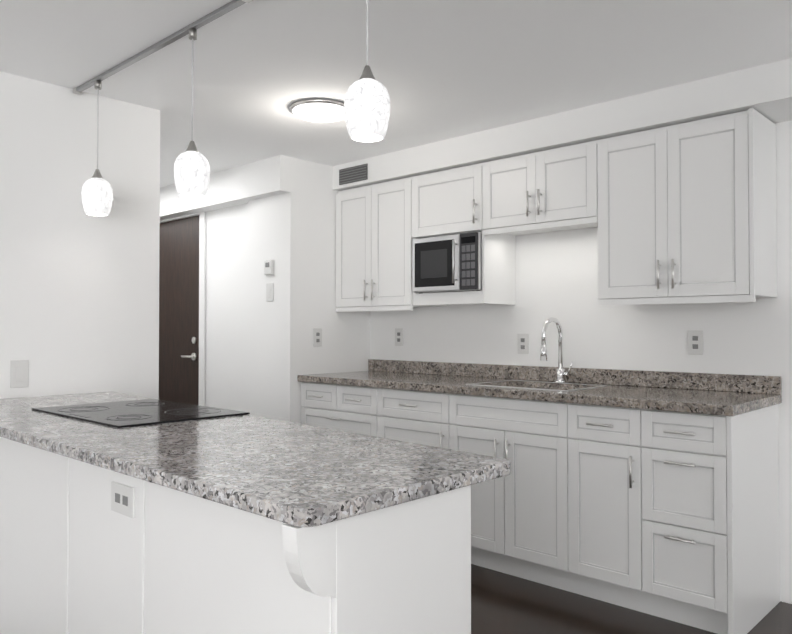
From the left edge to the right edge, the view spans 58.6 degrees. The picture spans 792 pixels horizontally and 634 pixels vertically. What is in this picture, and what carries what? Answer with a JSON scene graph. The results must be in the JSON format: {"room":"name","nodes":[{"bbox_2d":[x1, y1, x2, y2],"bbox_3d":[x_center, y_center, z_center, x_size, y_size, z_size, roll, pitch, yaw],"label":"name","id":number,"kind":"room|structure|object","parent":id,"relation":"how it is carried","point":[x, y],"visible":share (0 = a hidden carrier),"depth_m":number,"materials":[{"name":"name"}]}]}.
{"room":"kitchen","nodes":[
{"label":"kitchen","id":0,"kind":"room"},
{"bbox_2d":[0,71,159,398],"bbox_3d":[-3.349,0.086,1.206,0.120,2.280,6.270,-1,-1,43],"label":"wall","id":1,"kind":"structure","parent":0,"point":[79,300],"depth_m":3.16,"materials":[{"name":"paint"}]},
{"bbox_2d":[10,360,28,387],"bbox_3d":[-1.591,0.240,2.982,0.009,0.116,0.072,-1,-1,43],"label":"light switch","id":2,"kind":"object","parent":1,"relation":"attached to","point":[19,373],"visible":1,"depth_m":2.98,"materials":[{"name":"plastic"}]},
{"bbox_2d":[163,203,247,414],"bbox_3d":[-2.145,0.172,6.367,3.970,2.280,0.755,-1,-1,43],"label":"wall","id":3,"kind":"structure","parent":0,"point":[226,365],"depth_m":4.95,"materials":[{"name":"paint"}]},
{"bbox_2d":[159,211,205,405],"bbox_3d":[-1.751,0.241,5.434,0.950,2.110,0.058,-1,-1,43],"label":"entry door","id":4,"kind":"structure","parent":3,"relation":"in","point":[182,293],"depth_m":5.33,"materials":[{"name":"paint"}]},
{"bbox_2d":[248,157,369,423],"bbox_3d":[-0.549,0.146,4.838,0.450,2.280,0.800,-1,-1,43],"label":"wall","id":5,"kind":"structure","parent":0,"point":[292,233],"depth_m":4.55,"materials":[{"name":"paint"}]},
{"bbox_2d":[264,259,274,275],"bbox_3d":[-0.817,-0.316,4.531,0.090,0.105,0.025,-1,-1,43],"label":"thermostat","id":6,"kind":"object","parent":5,"relation":"attached to","point":[268,267],"visible":1,"depth_m":4.51,"materials":[{"name":"plastic"}]},
{"bbox_2d":[266,283,273,300],"bbox_3d":[-0.812,-0.159,4.534,0.072,0.116,0.009,-1,-1,43],"label":"light switch","id":7,"kind":"object","parent":5,"relation":"attached to","point":[269,291],"visible":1,"depth_m":4.53,"materials":[{"name":"plastic"}]},
{"bbox_2d":[313,328,321,345],"bbox_3d":[-0.505,0.132,4.551,0.007,0.116,0.072,-1,-1,43],"label":"electrical outlet","id":8,"kind":"object","parent":5,"relation":"attached to","point":[317,336],"visible":1,"depth_m":4.55,"materials":[{"name":"plastic"}]},
{"bbox_2d":[0,0,791,186],"bbox_3d":[-2.095,-1.103,1.304,11.000,0.100,8.100,-1,-1,43],"label":"ceiling","id":9,"kind":"structure","parent":0,"point":[441,70],"depth_m":2.79,"materials":[{"name":"paint"}]},
{"bbox_2d":[160,155,290,220],"bbox_3d":[-2.282,-0.866,5.909,4.420,0.220,0.125,-1,-1,43],"label":"ceiling bulkhead","id":10,"kind":"object","parent":9,"relation":"attached to","point":[246,183],"visible":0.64,"depth_m":4.70,"materials":[{"name":"paint"}]},
{"bbox_2d":[73,0,389,215],"bbox_3d":[-0.467,-0.734,2.251,2.658,0.605,0.124,-1,-1,43],"label":"track light","id":11,"kind":"object","parent":9,"relation":"attached to","point":[367,106],"visible":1,"depth_m":2.43,"materials":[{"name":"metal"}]},
{"bbox_2d":[81,80,112,215],"bbox_3d":[-1.272,-0.721,3.008,0.124,0.570,0.124,-1,-1,43],"label":"pendant","id":12,"kind":"object","parent":11,"relation":"attached to","point":[97,194],"depth_m":2.97,"materials":[{"name":"glass"}]},
{"bbox_2d":[174,28,209,197],"bbox_3d":[-0.718,-0.721,2.487,0.124,0.588,0.124,-1,-1,43],"label":"pendant","id":13,"kind":"object","parent":11,"relation":"attached to","point":[191,168],"depth_m":2.44,"materials":[{"name":"glass"}]},
{"bbox_2d":[344,0,389,141],"bbox_3d":[-0.076,-0.751,1.885,0.124,0.548,0.124,-1,-1,43],"label":"pendant","id":14,"kind":"object","parent":11,"relation":"attached to","point":[367,101],"depth_m":1.84,"materials":[{"name":"glass"}]},
{"bbox_2d":[290,98,344,122],"bbox_3d":[-0.366,-0.991,3.437,0.300,0.050,0.300,-1,-1,43],"label":"flush-mount light","id":15,"kind":"object","parent":9,"relation":"attached to","point":[319,110],"visible":0.85,"depth_m":3.36,"materials":[{"name":"white glass"}]},
{"bbox_2d":[333,58,791,190],"bbox_3d":[2.099,-0.955,2.542,6.580,0.155,0.350,-1,-1,43],"label":"soffit","id":16,"kind":"structure","parent":0,"point":[764,90],"depth_m":3.35,"materials":[{"name":"paint"}]},
{"bbox_2d":[339,164,367,184],"bbox_3d":[-0.277,-0.914,4.525,0.260,0.100,0.008,-1,-1,43],"label":"ceiling vent","id":17,"kind":"object","parent":16,"relation":"in","point":[353,174],"visible":1,"depth_m":4.52,"materials":[{"name":"grey metal"}]},
{"bbox_2d":[370,120,791,603],"bbox_3d":[2.253,0.110,2.688,6.580,2.280,0.100,-1,-1,43],"label":"wall","id":18,"kind":"structure","parent":0,"point":[557,275],"depth_m":3.72,"materials":[{"name":"paint"}]},
{"bbox_2d":[336,178,451,311],"bbox_3d":[-0.037,-0.451,4.551,0.694,0.773,0.328,-1,-1,43],"label":"upper cabinet","id":19,"kind":"object","parent":18,"relation":"attached to","point":[370,218],"depth_m":4.43,"materials":[{"name":"paint"}]},
{"bbox_2d":[395,328,402,345],"bbox_3d":[0.020,0.134,4.707,0.072,0.116,0.007,-1,-1,43],"label":"electrical outlet","id":20,"kind":"object","parent":18,"relation":"attached to","point":[398,336],"visible":1,"depth_m":4.70,"materials":[{"name":"plastic"}]},
{"bbox_2d":[404,162,507,235],"bbox_3d":[0.406,-0.658,4.126,0.574,0.373,0.345,-1,-1,43],"label":"upper cabinet","id":21,"kind":"object","parent":18,"relation":"attached to","point":[460,193],"depth_m":4.02,"materials":[{"name":"paint"}]},
{"bbox_2d":[404,216,515,295],"bbox_3d":[0.386,-0.335,4.139,0.520,0.381,0.345,-1,-1,43],"label":"upper cabinet","id":22,"kind":"object","parent":18,"relation":"attached to","point":[445,257],"depth_m":4.00,"materials":[{"name":"paint"}]},
{"bbox_2d":[412,231,481,292],"bbox_3d":[0.365,-0.303,4.117,0.480,0.324,0.352,-1,-1,43],"label":"microwave","id":23,"kind":"object","parent":22,"relation":"in","point":[445,261],"depth_m":4.00,"materials":[{"name":"silver metal"}]},
{"bbox_2d":[517,334,528,353],"bbox_3d":[0.727,0.153,4.042,0.072,0.116,0.007,-1,-1,43],"label":"electrical outlet","id":24,"kind":"object","parent":18,"relation":"attached to","point":[523,343],"visible":1,"depth_m":4.04,"materials":[{"name":"plastic"}]},
{"bbox_2d":[488,151,571,235],"bbox_3d":[0.699,-0.662,3.851,0.448,0.373,0.345,-1,-1,43],"label":"upper cabinet","id":25,"kind":"object","parent":18,"relation":"attached to","point":[516,183],"depth_m":3.71,"materials":[{"name":"paint"}]},
{"bbox_2d":[544,140,599,229],"bbox_3d":[0.928,-0.666,3.637,0.393,0.373,0.345,-1,-1,43],"label":"upper cabinet","id":26,"kind":"object","parent":18,"relation":"attached to","point":[572,172],"depth_m":3.49,"materials":[{"name":"paint"}]},
{"bbox_2d":[369,359,780,392],"bbox_3d":[0.758,0.317,4.001,2.588,0.080,0.021,-1,-1,43],"label":"backsplash","id":27,"kind":"structure","parent":18,"relation":"attached to","point":[736,383],"depth_m":3.67,"materials":[{"name":"stone"}]},
{"bbox_2d":[592,108,776,303],"bbox_3d":[1.331,-0.472,3.266,0.698,0.773,0.328,-1,-1,43],"label":"upper cabinet","id":28,"kind":"object","parent":18,"relation":"attached to","point":[683,213],"depth_m":3.10,"materials":[{"name":"paint"}]},
{"bbox_2d":[688,330,702,354],"bbox_3d":[1.435,0.122,3.379,0.072,0.116,0.007,-1,-1,43],"label":"electrical outlet","id":29,"kind":"object","parent":18,"relation":"attached to","point":[695,342],"visible":1,"depth_m":3.38,"materials":[{"name":"plastic"}]},
{"bbox_2d":[471,564,791,633],"bbox_3d":[-2.095,1.277,1.264,11.000,0.100,8.100,-1,-1,43],"label":"floor","id":30,"kind":"structure","parent":0,"point":[502,603],"depth_m":2.98,"materials":[{"name":"brown wood"}]},
{"bbox_2d":[0,435,470,633],"bbox_3d":[-0.843,0.798,2.084,2.310,0.885,0.462,-1,-1,43],"label":"kitchen island","id":31,"kind":"object","parent":30,"relation":"on","point":[122,513],"depth_m":1.48,"materials":[{"name":"paint"}]},
{"bbox_2d":[0,391,510,530],"bbox_3d":[-0.730,0.342,2.199,2.328,0.030,0.770,-1,-1,43],"label":"island countertop","id":32,"kind":"structure","parent":31,"relation":"on","point":[320,476],"depth_m":1.57,"materials":[{"name":"grey stone"}]},
{"bbox_2d":[28,399,249,426],"bbox_3d":[-0.901,0.328,2.464,0.680,0.007,0.460,-1,-1,43],"label":"cooktop","id":33,"kind":"object","parent":32,"relation":"in","point":[110,412],"depth_m":2.43,"materials":[{"name":"black glass"}]},
{"bbox_2d":[298,381,384,437],"bbox_3d":[-0.123,0.842,4.411,0.730,0.875,0.617,-1,-1,43],"label":"base cabinet","id":34,"kind":"object","parent":30,"relation":"on","point":[348,408],"depth_m":4.16,"materials":[{"name":"paint"}]},
{"bbox_2d":[385,389,456,449],"bbox_3d":[0.313,0.835,4.002,0.574,0.875,0.617,-1,-1,43],"label":"base cabinet","id":35,"kind":"object","parent":30,"relation":"on","point":[430,419],"depth_m":3.75,"materials":[{"name":"paint"}]},
{"bbox_2d":[457,397,580,594],"bbox_3d":[0.730,0.828,3.610,0.789,0.875,0.617,-1,-1,43],"label":"base cabinet","id":36,"kind":"object","parent":30,"relation":"on","point":[526,522],"depth_m":3.31,"materials":[{"name":"paint"}]},
{"bbox_2d":[581,405,644,612],"bbox_3d":[1.082,0.823,3.279,0.395,0.875,0.617,-1,-1,43],"label":"base cabinet","id":37,"kind":"object","parent":30,"relation":"on","point":[612,487],"depth_m":3.02,"materials":[{"name":"paint"}]},
{"bbox_2d":[641,401,781,633],"bbox_3d":[1.337,0.819,3.040,0.413,0.875,0.617,-1,-1,43],"label":"base cabinet","id":38,"kind":"object","parent":30,"relation":"on","point":[654,493],"depth_m":2.82,"materials":[{"name":"paint"}]},
{"bbox_2d":[297,369,780,416],"bbox_3d":[0.544,0.373,3.773,2.588,0.040,0.645,-1,-1,43],"label":"countertop","id":39,"kind":"structure","parent":38,"relation":"on","point":[707,402],"depth_m":3.29,"materials":[{"name":"stone"}]},
{"bbox_2d":[469,317,596,388],"bbox_3d":[0.743,0.176,3.649,0.594,0.351,0.480,-1,-1,43],"label":"sink","id":40,"kind":"object","parent":39,"relation":"on","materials":[{"name":"silver metal"}]},
{"bbox_2d":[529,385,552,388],"bbox_3d":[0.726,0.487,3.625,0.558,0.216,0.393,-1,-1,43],"label":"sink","id":41,"kind":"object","parent":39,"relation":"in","point":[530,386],"depth_m":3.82,"materials":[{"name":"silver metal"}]}
]}

